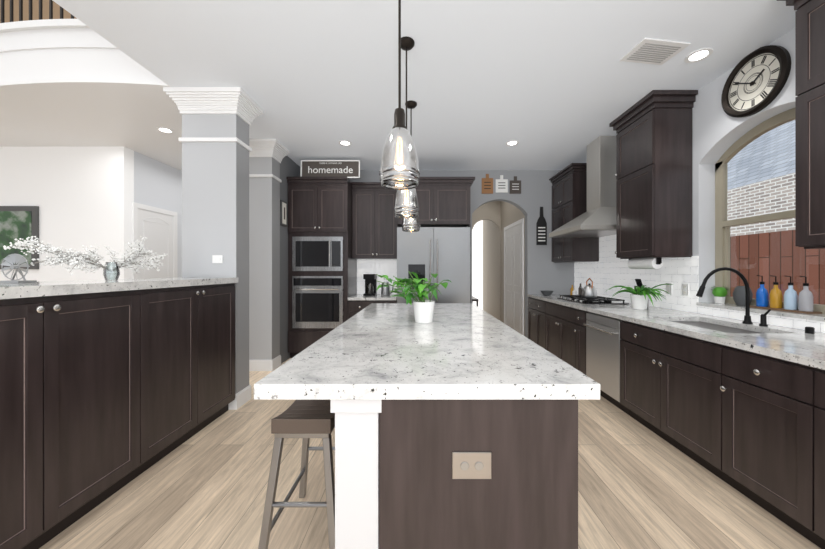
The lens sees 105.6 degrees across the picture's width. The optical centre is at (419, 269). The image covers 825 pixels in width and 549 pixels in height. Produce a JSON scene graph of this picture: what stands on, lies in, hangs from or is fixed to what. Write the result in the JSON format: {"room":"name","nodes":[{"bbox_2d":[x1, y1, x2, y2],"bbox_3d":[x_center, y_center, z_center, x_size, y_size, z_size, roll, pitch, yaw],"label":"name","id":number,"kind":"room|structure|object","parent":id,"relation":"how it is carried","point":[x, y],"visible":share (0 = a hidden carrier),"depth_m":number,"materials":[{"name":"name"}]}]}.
{"room":"kitchen","nodes":[
{"label":"kitchen","id":0,"kind":"room"},
{"bbox_2d":[0,0,76,22],"bbox_3d":[-5.895,-3.710,4.535,7.210,2.940,0.150,0,0,0],"label":"wall","id":1,"kind":"structure","parent":0,"point":[56,12],"depth_m":4.46,"materials":[{"name":"brown paint"}]},
{"bbox_2d":[0,147,133,281],"bbox_3d":[-6.765,-0.180,4.335,5.470,3.000,0.150,0,0,0],"label":"wall","id":2,"kind":"structure","parent":0,"point":[80,197],"depth_m":4.26,"materials":[{"name":"white paint"}]},
{"bbox_2d":[0,206,38,268],"bbox_3d":[-5.615,-0.438,4.242,0.870,0.855,0.032,0,0,0],"label":"framed picture","id":3,"kind":"object","parent":2,"relation":"attached to","point":[19,222],"visible":0.67,"depth_m":4.23,"materials":[{"name":"grey"}]},
{"bbox_2d":[0,19,181,170],"bbox_3d":[-5.896,-1.960,6.495,7.208,0.560,7.410,0,0,0],"label":"ceiling","id":4,"kind":"structure","parent":0,"point":[71,83],"depth_m":3.01,"materials":[{"name":"white paint"}]},
{"bbox_2d":[1,0,73,22],"bbox_3d":[-5.896,-2.740,3.095,7.208,1.000,0.510,0,0,0],"label":"railing","id":5,"kind":"object","parent":4,"relation":"on","point":[30,10],"depth_m":2.91,"materials":[{"name":"brown metal"}]},
{"bbox_2d":[156,127,173,133],"bbox_3d":[-3.060,-1.677,3.760,0.170,0.006,0.170,0,0,0],"label":"recessed light","id":6,"kind":"object","parent":4,"relation":"in","point":[165,130],"visible":0.94,"depth_m":3.76,"materials":[{"name":"white paint"}]},
{"bbox_2d":[134,151,181,276],"bbox_3d":[-4.105,-0.180,6.205,0.150,3.000,3.590,0,0,0],"label":"wall","id":7,"kind":"structure","parent":0,"point":[157,184],"depth_m":4.86,"materials":[{"name":"grey paint"}]},
{"bbox_2d":[132,202,176,278],"bbox_3d":[-3.997,0.185,4.775,0.062,2.270,0.790,0,0,0],"label":"door","id":8,"kind":"structure","parent":7,"relation":"in","point":[156,227],"depth_m":4.77,"materials":[{"name":"white paint"}]},
{"bbox_2d":[163,87,263,409],"bbox_3d":[-2.002,-0.180,3.085,0.711,3.000,0.426,0,0,0],"label":"column","id":9,"kind":"structure","parent":0,"point":[214,138],"depth_m":2.97,"materials":[{"name":"grey paint"}]},
{"bbox_2d":[212,255,222,262],"bbox_3d":[-1.917,-0.102,2.962,0.095,0.075,0.014,0,0,0],"label":"light switch","id":10,"kind":"object","parent":9,"relation":"attached to","point":[217,258],"visible":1,"depth_m":2.96,"materials":[{"name":"white plastic"}]},
{"bbox_2d":[249,139,289,370],"bbox_3d":[-2.200,-0.180,4.215,0.716,3.000,0.426,0,0,0],"label":"column","id":11,"kind":"structure","parent":0,"point":[266,156],"depth_m":4.10,"materials":[{"name":"grey paint"}]},
{"bbox_2d":[280,156,300,363],"bbox_3d":[-2.037,-0.180,4.867,0.167,3.000,1.065,0,0,0],"label":"wall","id":12,"kind":"structure","parent":0,"point":[289,167],"depth_m":4.51,"materials":[{"name":"grey paint"}]},
{"bbox_2d":[280,200,286,226],"bbox_3d":[-1.939,-0.805,4.455,0.022,0.350,0.180,0,0,0],"label":"picture frame","id":13,"kind":"object","parent":12,"relation":"attached to","point":[283,213],"visible":1,"depth_m":4.42,"materials":[{"name":"grey paper"}]},
{"bbox_2d":[53,0,796,169],"bbox_3d":[0.255,-1.755,3.500,5.090,0.150,13.400,0,0,0],"label":"ceiling","id":14,"kind":"structure","parent":0,"point":[553,84],"depth_m":2.52,"materials":[{"name":"white paint"}]},
{"bbox_2d":[339,140,351,145],"bbox_3d":[-0.990,-1.677,4.140,0.170,0.006,0.170,0,0,0],"label":"recessed light","id":15,"kind":"object","parent":14,"relation":"in","point":[345,143],"visible":1,"depth_m":4.14,"materials":[{"name":"white paint"}]},
{"bbox_2d":[379,0,419,189],"bbox_3d":[-0.095,-1.037,1.460,0.190,1.284,0.190,0,0,0],"label":"pendant light","id":16,"kind":"object","parent":14,"relation":"hanging from","point":[399,168],"visible":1,"depth_m":1.40,"materials":[{"name":"clear glass"}]},
{"bbox_2d":[394,36,418,217],"bbox_3d":[-0.100,-1.037,2.310,0.190,1.284,0.190,0,0,0],"label":"pendant light","id":17,"kind":"object","parent":14,"relation":"hanging from","point":[406,204],"visible":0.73,"depth_m":2.25,"materials":[{"name":"clear glass"}]},
{"bbox_2d":[402,101,419,231],"bbox_3d":[-0.090,-1.037,3.160,0.190,1.284,0.190,0,0,0],"label":"pendant light","id":18,"kind":"object","parent":14,"relation":"hanging from","point":[410,224],"visible":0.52,"depth_m":3.11,"materials":[{"name":"clear glass"}]},
{"bbox_2d":[506,140,518,145],"bbox_3d":[1.220,-1.677,4.140,0.170,0.006,0.170,0,0,0],"label":"recessed light","id":19,"kind":"object","parent":14,"relation":"in","point":[512,143],"visible":1,"depth_m":4.14,"materials":[{"name":"white paint"}]},
{"bbox_2d":[620,38,690,64],"bbox_3d":[1.800,-1.675,2.410,0.380,0.010,0.240,0,0,-8],"label":"ceiling vent","id":20,"kind":"object","parent":14,"relation":"in","point":[652,51],"visible":1,"depth_m":2.39,"materials":[{"name":"white metal"}]},
{"bbox_2d":[684,48,712,62],"bbox_3d":[2.180,-1.677,2.450,0.170,0.006,0.170,0,0,0],"label":"recessed light","id":21,"kind":"object","parent":14,"relation":"in","point":[698,55],"visible":1,"depth_m":2.45,"materials":[{"name":"white paint"}]},
{"bbox_2d":[39,358,820,548],"bbox_3d":[-0.250,1.370,3.500,18.500,0.100,13.400,0,0,0],"label":"floor","id":22,"kind":"structure","parent":0,"point":[640,486],"depth_m":1.80,"materials":[{"name":"brown wood"}]},
{"bbox_2d":[0,289,151,548],"bbox_3d":[-1.992,0.722,1.434,0.536,1.195,1.116,0,0,0],"label":"base cabinet","id":23,"kind":"object","parent":22,"relation":"on","point":[109,388],"depth_m":1.54,"materials":[{"name":"black wood"}]},
{"bbox_2d":[0,254,36,282],"bbox_3d":[-2.180,-0.010,1.700,0.145,0.157,0.080,0,0,0],"label":"decor","id":24,"kind":"object","parent":23,"relation":"on","point":[13,258],"visible":1,"depth_m":1.68,"materials":[{"name":"grey"}]},
{"bbox_2d":[3,236,165,280],"bbox_3d":[-2.103,-0.092,2.014,0.386,0.323,0.882,0,0,0],"label":"flower arrangement","id":25,"kind":"object","parent":23,"relation":"on","point":[80,258],"visible":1,"depth_m":1.90,"materials":[{"name":"white plant"}]},
{"bbox_2d":[68,281,238,465],"bbox_3d":[-1.992,0.722,2.410,0.536,1.195,1.080,0,0,0],"label":"base cabinet","id":26,"kind":"object","parent":22,"relation":"on","point":[193,322],"depth_m":2.34,"materials":[{"name":"black wood"}]},
{"bbox_2d":[258,400,334,548],"bbox_3d":[-0.520,0.985,1.575,0.361,0.669,0.531,0,0,0],"label":"stool","id":27,"kind":"object","parent":22,"relation":"on","point":[306,420],"visible":0.67,"depth_m":1.37,"materials":[{"name":"brown wood"}]},
{"bbox_2d":[287,177,355,357],"bbox_3d":[-1.505,-0.020,4.894,0.880,2.680,0.711,0,0,0],"label":"tall cabinet","id":28,"kind":"object","parent":22,"relation":"on","point":[321,275],"visible":0.9,"depth_m":4.60,"materials":[{"name":"black wood"}]},
{"bbox_2d":[300,160,359,177],"bbox_3d":[-1.330,-1.498,4.653,0.880,0.271,0.038,0,0,0],"label":"sign","id":29,"kind":"object","parent":28,"relation":"on","point":[332,168],"visible":0.98,"depth_m":4.65,"materials":[{"name":"grey wood"}]},
{"bbox_2d":[348,294,396,318],"bbox_3d":[-0.703,0.863,4.909,0.715,0.915,0.683,0,0,0],"label":"base cabinet","id":30,"kind":"object","parent":22,"relation":"on","point":[357,303],"visible":0.17,"depth_m":4.60,"materials":[{"name":"black"}]},
{"bbox_2d":[363,274,376,295],"bbox_3d":[-0.800,0.234,5.025,0.180,0.338,0.230,0,0,0],"label":"coffee maker","id":31,"kind":"object","parent":30,"relation":"on","point":[370,284],"visible":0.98,"depth_m":4.99,"materials":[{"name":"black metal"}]},
{"bbox_2d":[379,282,392,295],"bbox_3d":[-0.540,0.295,5.000,0.234,0.215,0.150,0,0,0],"label":"electric kettle","id":32,"kind":"object","parent":30,"relation":"on","point":[385,291],"visible":0.73,"depth_m":4.95,"materials":[{"name":"silver metal"}]},
{"bbox_2d":[397,227,469,302],"bbox_3d":[0.193,0.355,4.797,1.035,1.930,0.886,0,0,0],"label":"fridge","id":33,"kind":"object","parent":22,"relation":"on","point":[443,253],"visible":0.48,"depth_m":4.42,"materials":[{"name":"silver metal"}]},
{"bbox_2d":[397,177,474,302],"bbox_3d":[0.233,-0.020,4.905,1.145,2.680,0.690,0,0,0],"label":"tall cabinet","id":34,"kind":"object","parent":22,"relation":"on","point":[443,201],"visible":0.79,"depth_m":4.61,"materials":[{"name":"brown wood"}]},
{"bbox_2d":[330,403,577,548],"bbox_3d":[0.139,0.891,2.452,0.931,0.859,2.641,0,0,0],"label":"kitchen island","id":35,"kind":"object","parent":22,"relation":"on","point":[456,425],"depth_m":1.14,"materials":[{"name":"brown wood"}]},
{"bbox_2d":[254,303,599,402],"bbox_3d":[0.025,0.432,2.455,1.230,0.056,2.690,0,0,0],"label":"island countertop","id":36,"kind":"structure","parent":35,"relation":"on","point":[380,354],"depth_m":1.31,"materials":[{"name":"white stone"}]},
{"bbox_2d":[376,271,450,322],"bbox_3d":[-0.060,0.205,2.493,0.594,0.397,0.838,0,0,0],"label":"potted plant","id":37,"kind":"object","parent":36,"relation":"on","point":[423,310],"visible":1,"depth_m":2.38,"materials":[{"name":"green plant"}]},
{"bbox_2d":[472,296,477,305],"bbox_3d":[1.000,0.840,6.350,0.240,0.961,0.700,0,0,0],"label":"table","id":38,"kind":"object","parent":22,"relation":"on","point":[474,299],"visible":0.08,"depth_m":6.02,"materials":[{"name":"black metal"}]},
{"bbox_2d":[528,298,542,347],"bbox_3d":[2.199,0.884,4.853,0.781,0.874,0.808,0,0,0],"label":"base cabinet","id":39,"kind":"object","parent":22,"relation":"on","point":[535,310],"depth_m":4.90,"materials":[{"name":"black wood"}]},
{"bbox_2d":[543,302,570,364],"bbox_3d":[2.199,0.884,4.073,0.781,0.874,0.999,0,0,0],"label":"base cabinet","id":40,"kind":"object","parent":22,"relation":"on","point":[556,316],"depth_m":4.12,"materials":[{"name":"black wood"}]},
{"bbox_2d":[571,306,602,374],"bbox_3d":[2.199,0.884,3.557,0.781,0.874,0.282,0,0,0],"label":"base cabinet","id":41,"kind":"object","parent":22,"relation":"on","point":[578,317],"depth_m":3.57,"materials":[{"name":"black wood"}]},
{"bbox_2d":[616,318,706,468],"bbox_3d":[2.199,0.884,2.326,0.781,0.874,1.019,0,0,0],"label":"base cabinet","id":42,"kind":"object","parent":22,"relation":"on","point":[663,373],"depth_m":2.30,"materials":[{"name":"black wood"}]},
{"bbox_2d":[584,312,629,414],"bbox_3d":[2.084,0.890,3.123,0.651,0.859,0.567,0,0,0],"label":"dishwasher","id":43,"kind":"object","parent":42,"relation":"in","point":[603,339],"visible":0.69,"depth_m":3.07,"materials":[{"name":"silver metal"}]},
{"bbox_2d":[707,338,790,526],"bbox_3d":[2.199,0.884,1.660,0.781,0.874,0.562,0,0,0],"label":"base cabinet","id":44,"kind":"object","parent":22,"relation":"on","point":[738,405],"depth_m":1.72,"materials":[{"name":"black wood"}]},
{"bbox_2d":[527,294,824,365],"bbox_3d":[2.195,0.425,2.779,0.789,0.040,4.956,0,0,0],"label":"countertop","id":45,"kind":"structure","parent":44,"relation":"on","point":[786,342],"depth_m":2.10,"materials":[{"name":"white stone"}]},
{"bbox_2d":[541,291,552,295],"bbox_3d":[2.020,0.368,4.980,0.200,0.070,0.200,0,0,0],"label":"bowl","id":46,"kind":"object","parent":45,"relation":"on","point":[547,293],"depth_m":4.92,"materials":[{"name":"grey ceramic"}]},
{"bbox_2d":[570,283,582,294],"bbox_3d":[2.360,0.303,4.755,0.176,0.200,0.245,0,0,0],"label":"bottles","id":47,"kind":"object","parent":45,"relation":"on","point":[573,291],"depth_m":4.71,"materials":[{"name":"orange"}]},
{"bbox_2d":[558,295,628,303],"bbox_3d":[2.209,0.380,4.080,0.521,0.049,0.760,0,0,0],"label":"gas cooktop","id":48,"kind":"object","parent":45,"relation":"in","point":[582,300],"visible":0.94,"depth_m":3.89,"materials":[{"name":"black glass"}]},
{"bbox_2d":[581,278,596,297],"bbox_3d":[2.207,0.228,4.100,0.207,0.253,0.180,0,0,0],"label":"kettle","id":49,"kind":"object","parent":48,"relation":"on","point":[589,290],"visible":1,"depth_m":4.04,"materials":[{"name":"silver metal"}]},
{"bbox_2d":[605,284,672,309],"bbox_3d":[2.273,0.269,3.217,0.558,0.269,0.577,0,0,0],"label":"potted plant","id":50,"kind":"object","parent":45,"relation":"on","point":[639,296],"visible":1,"depth_m":3.18,"materials":[{"name":"green plant"}]},
{"bbox_2d":[635,279,647,305],"bbox_3d":[2.525,0.252,3.580,0.100,0.302,0.100,0,0,0],"label":"knife block","id":51,"kind":"object","parent":45,"relation":"on","point":[639,282],"visible":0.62,"depth_m":3.57,"materials":[{"name":"black"}]},
{"bbox_2d":[667,318,770,333],"bbox_3d":[2.204,0.542,2.361,0.470,0.220,0.740,0,0,0],"label":"sink","id":52,"kind":"object","parent":45,"relation":"in","point":[690,321],"depth_m":2.43,"materials":[{"name":"silver metal"}]},
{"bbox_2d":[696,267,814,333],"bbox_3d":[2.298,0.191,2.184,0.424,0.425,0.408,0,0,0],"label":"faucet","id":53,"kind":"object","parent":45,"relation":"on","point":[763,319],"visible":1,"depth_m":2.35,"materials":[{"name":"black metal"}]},
{"bbox_2d":[791,358,824,548],"bbox_3d":[2.199,0.884,1.201,0.781,0.874,0.604,0,0,0],"label":"base cabinet","id":54,"kind":"object","parent":22,"relation":"on","point":[807,381],"depth_m":1.46,"materials":[{"name":"black wood"}]},
{"bbox_2d":[348,170,573,337],"bbox_3d":[0.350,-0.180,5.330,4.900,3.000,0.140,0,0,0],"label":"wall","id":55,"kind":"structure","parent":0,"point":[543,272],"depth_m":5.26,"materials":[{"name":"grey paint"}]},
{"bbox_2d":[351,182,397,258],"bbox_3d":[-0.703,-0.770,5.045,0.715,1.180,0.410,0,0,0],"label":"upper cabinet","id":56,"kind":"object","parent":55,"relation":"attached to","point":[374,227],"visible":0.94,"depth_m":4.89,"materials":[{"name":"brown wood"}]},
{"bbox_2d":[357,259,396,293],"bbox_3d":[-0.710,0.112,5.256,0.700,0.583,0.008,0,0,0],"label":"backsplash","id":57,"kind":"structure","parent":55,"relation":"attached to","point":[387,267],"depth_m":5.25,"materials":[{"name":"tile"}]},
{"bbox_2d":[482,174,492,193],"bbox_3d":[1.130,-1.445,5.250,0.190,0.330,0.017,0,0,0],"label":"sign board","id":58,"kind":"object","parent":55,"relation":"attached to","point":[487,183],"depth_m":5.24,"materials":[{"name":"brown wood"}]},
{"bbox_2d":[496,175,507,192],"bbox_3d":[1.370,-1.445,5.250,0.200,0.290,0.017,0,0,0],"label":"sign board","id":59,"kind":"object","parent":55,"relation":"attached to","point":[501,185],"depth_m":5.24,"materials":[{"name":"white wood"}]},
{"bbox_2d":[510,176,520,193],"bbox_3d":[1.600,-1.425,5.250,0.190,0.290,0.017,0,0,0],"label":"sign board","id":60,"kind":"object","parent":55,"relation":"attached to","point":[515,185],"depth_m":5.24,"materials":[{"name":"brown wood"}]},
{"bbox_2d":[536,207,546,244],"bbox_3d":[2.040,-0.740,5.250,0.170,0.640,0.015,0,0,0],"label":"wine bottle","id":61,"kind":"object","parent":55,"relation":"attached to","point":[541,231],"visible":1,"depth_m":5.25,"materials":[{"name":"black"}]},
{"bbox_2d":[472,220,482,309],"bbox_3d":[1.350,-0.180,9.050,1.300,3.000,0.100,0,0,0],"label":"wall","id":62,"kind":"structure","parent":0,"point":[477,261],"depth_m":9.00,"materials":[{"name":"white paint"}]},
{"bbox_2d":[472,201,500,320],"bbox_3d":[1.341,-0.180,7.060,0.933,3.000,0.120,0,0,0],"label":"wall","id":63,"kind":"structure","parent":0,"point":[490,211],"depth_m":7.00,"materials":[{"name":"beige paint"}]},
{"bbox_2d":[483,201,524,335],"bbox_3d":[1.883,-0.180,7.200,0.149,3.000,3.600,0,0,0],"label":"wall","id":64,"kind":"structure","parent":0,"point":[510,213],"depth_m":7.50,"materials":[{"name":"beige paint"}]},
{"bbox_2d":[504,218,523,335],"bbox_3d":[1.795,0.210,6.050,0.020,2.220,1.220,0,0,0],"label":"door","id":65,"kind":"structure","parent":64,"relation":"in","point":[514,275],"depth_m":5.94,"materials":[{"name":"white paint"}]},
{"bbox_2d":[577,28,824,332],"bbox_3d":[2.688,-0.180,3.500,0.225,3.000,13.400,0,0,0],"label":"wall","id":66,"kind":"structure","parent":0,"point":[717,131],"depth_m":2.84,"materials":[{"name":"grey paint"}]},
{"bbox_2d":[549,163,598,262],"bbox_3d":[2.380,-0.826,4.864,0.420,1.406,0.787,0,0,0],"label":"upper cabinet","id":67,"kind":"object","parent":66,"relation":"attached to","point":[569,193],"visible":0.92,"depth_m":4.59,"materials":[{"name":"brown wood"}]},
{"bbox_2d":[549,136,616,237],"bbox_3d":[2.225,-1.071,4.070,0.730,1.214,0.900,0,0,0],"label":"range hood","id":68,"kind":"object","parent":66,"relation":"attached to","point":[597,219],"visible":0.73,"depth_m":3.91,"materials":[{"name":"silver metal"}]},
{"bbox_2d":[609,90,697,258],"bbox_3d":[2.380,-0.900,3.250,0.420,1.554,0.670,0,0,0],"label":"upper cabinet","id":69,"kind":"object","parent":66,"relation":"attached to","point":[653,130],"visible":1,"depth_m":2.98,"materials":[{"name":"brown wood"}]},
{"bbox_2d":[627,257,662,268],"bbox_3d":[2.320,-0.066,3.240,0.112,0.114,0.420,0,0,0],"label":"paper towel holder","id":70,"kind":"object","parent":69,"relation":"attached to","point":[650,263],"visible":1,"depth_m":3.15,"materials":[{"name":"white paper"}]},
{"bbox_2d":[574,234,824,332],"bbox_3d":[2.596,-0.064,2.779,0.008,0.933,4.958,0,0,0],"label":"backsplash","id":71,"kind":"structure","parent":66,"relation":"attached to","point":[608,270],"depth_m":3.36,"materials":[{"name":"tile"}]},
{"bbox_2d":[666,283,671,293],"bbox_3d":[2.587,0.193,3.258,0.008,0.115,0.075,0,0,0],"label":"outlet","id":72,"kind":"object","parent":71,"relation":"attached to","point":[668,287],"depth_m":3.24,"materials":[{"name":"white plastic"}]},
{"bbox_2d":[681,284,688,295],"bbox_3d":[2.587,0.193,3.058,0.008,0.115,0.075,0,0,0],"label":"outlet","id":73,"kind":"object","parent":71,"relation":"attached to","point":[684,289],"depth_m":3.05,"materials":[{"name":"white plastic"}]},
{"bbox_2d":[711,286,727,303],"bbox_3d":[2.699,0.225,2.818,0.134,0.149,0.132,0,0,0],"label":"potted plant","id":74,"kind":"object","parent":66,"relation":"on","point":[719,293],"depth_m":2.79,"materials":[{"name":"green plant"}]},
{"bbox_2d":[732,286,752,305],"bbox_3d":[2.700,0.216,2.620,0.120,0.165,0.118,0,0,0],"label":"vase","id":75,"kind":"object","parent":66,"relation":"on","point":[738,293],"depth_m":2.60,"materials":[{"name":"grey ceramic"}]},
{"bbox_2d":[721,45,790,117],"bbox_3d":[2.576,-1.450,2.430,0.045,0.480,0.480,0,0,0],"label":"clock","id":76,"kind":"object","parent":66,"relation":"attached to","point":[756,81],"visible":1,"depth_m":2.40,"materials":[{"name":"brown metal"}]},
{"bbox_2d":[715,108,824,313],"bbox_3d":[2.768,-0.449,2.385,0.055,1.496,1.064,0,0,0],"label":"window","id":77,"kind":"structure","parent":66,"relation":"in","point":[723,225],"depth_m":2.69,"materials":[{"name":"beige"}]},
{"bbox_2d":[750,306,821,313],"bbox_3d":[2.705,0.293,2.335,0.120,0.011,0.390,0,0,0],"label":"sill","id":78,"kind":"structure","parent":66,"relation":"on","point":[796,311],"depth_m":2.25,"materials":[{"name":"brown stone"}]},
{"bbox_2d":[756,275,768,306],"bbox_3d":[2.697,0.164,2.470,0.074,0.246,0.068,0,0,0],"label":"soap bottle","id":79,"kind":"object","parent":78,"relation":"on","point":[762,297],"visible":1,"depth_m":2.45,"materials":[{"name":"blue"}]},
{"bbox_2d":[769,275,782,307],"bbox_3d":[2.697,0.164,2.375,0.074,0.246,0.068,0,0,0],"label":"soap bottle","id":80,"kind":"object","parent":78,"relation":"on","point":[775,297],"visible":1,"depth_m":2.36,"materials":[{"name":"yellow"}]},
{"bbox_2d":[784,276,797,309],"bbox_3d":[2.697,0.164,2.280,0.074,0.246,0.068,0,0,0],"label":"soap bottle","id":81,"kind":"object","parent":78,"relation":"on","point":[790,298],"visible":1,"depth_m":2.26,"materials":[{"name":"blue"}]},
{"bbox_2d":[798,276,813,311],"bbox_3d":[2.697,0.164,2.190,0.074,0.246,0.068,0,0,0],"label":"soap bottle","id":82,"kind":"object","parent":78,"relation":"on","point":[805,300],"visible":1,"depth_m":2.17,"materials":[{"name":"grey"}]},
{"bbox_2d":[789,0,824,247],"bbox_3d":[2.399,-0.860,1.491,0.381,1.450,0.709,0,0,0],"label":"upper cabinet","id":83,"kind":"object","parent":66,"relation":"attached to","point":[810,124],"depth_m":1.78,"materials":[{"name":"brown wood"}]},
{"label":"outside","id":84,"kind":"structure","parent":0,"visible":0},
{"bbox_2d":[727,120,794,235],"bbox_3d":[10.000,-1.880,4.000,4.200,6.600,20.000,0,0,0],"label":"house","id":85,"kind":"structure","parent":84,"point":[762,176],"depth_m":7.67,"materials":[{"name":"white brick"}]},
{"bbox_2d":[730,230,824,304],"bbox_3d":[5.030,0.440,4.000,0.060,1.960,16.000,0,0,0],"label":"fence","id":86,"kind":"object","parent":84,"point":[782,269],"depth_m":4.39,"materials":[{"name":"brown wood"}]}
]}

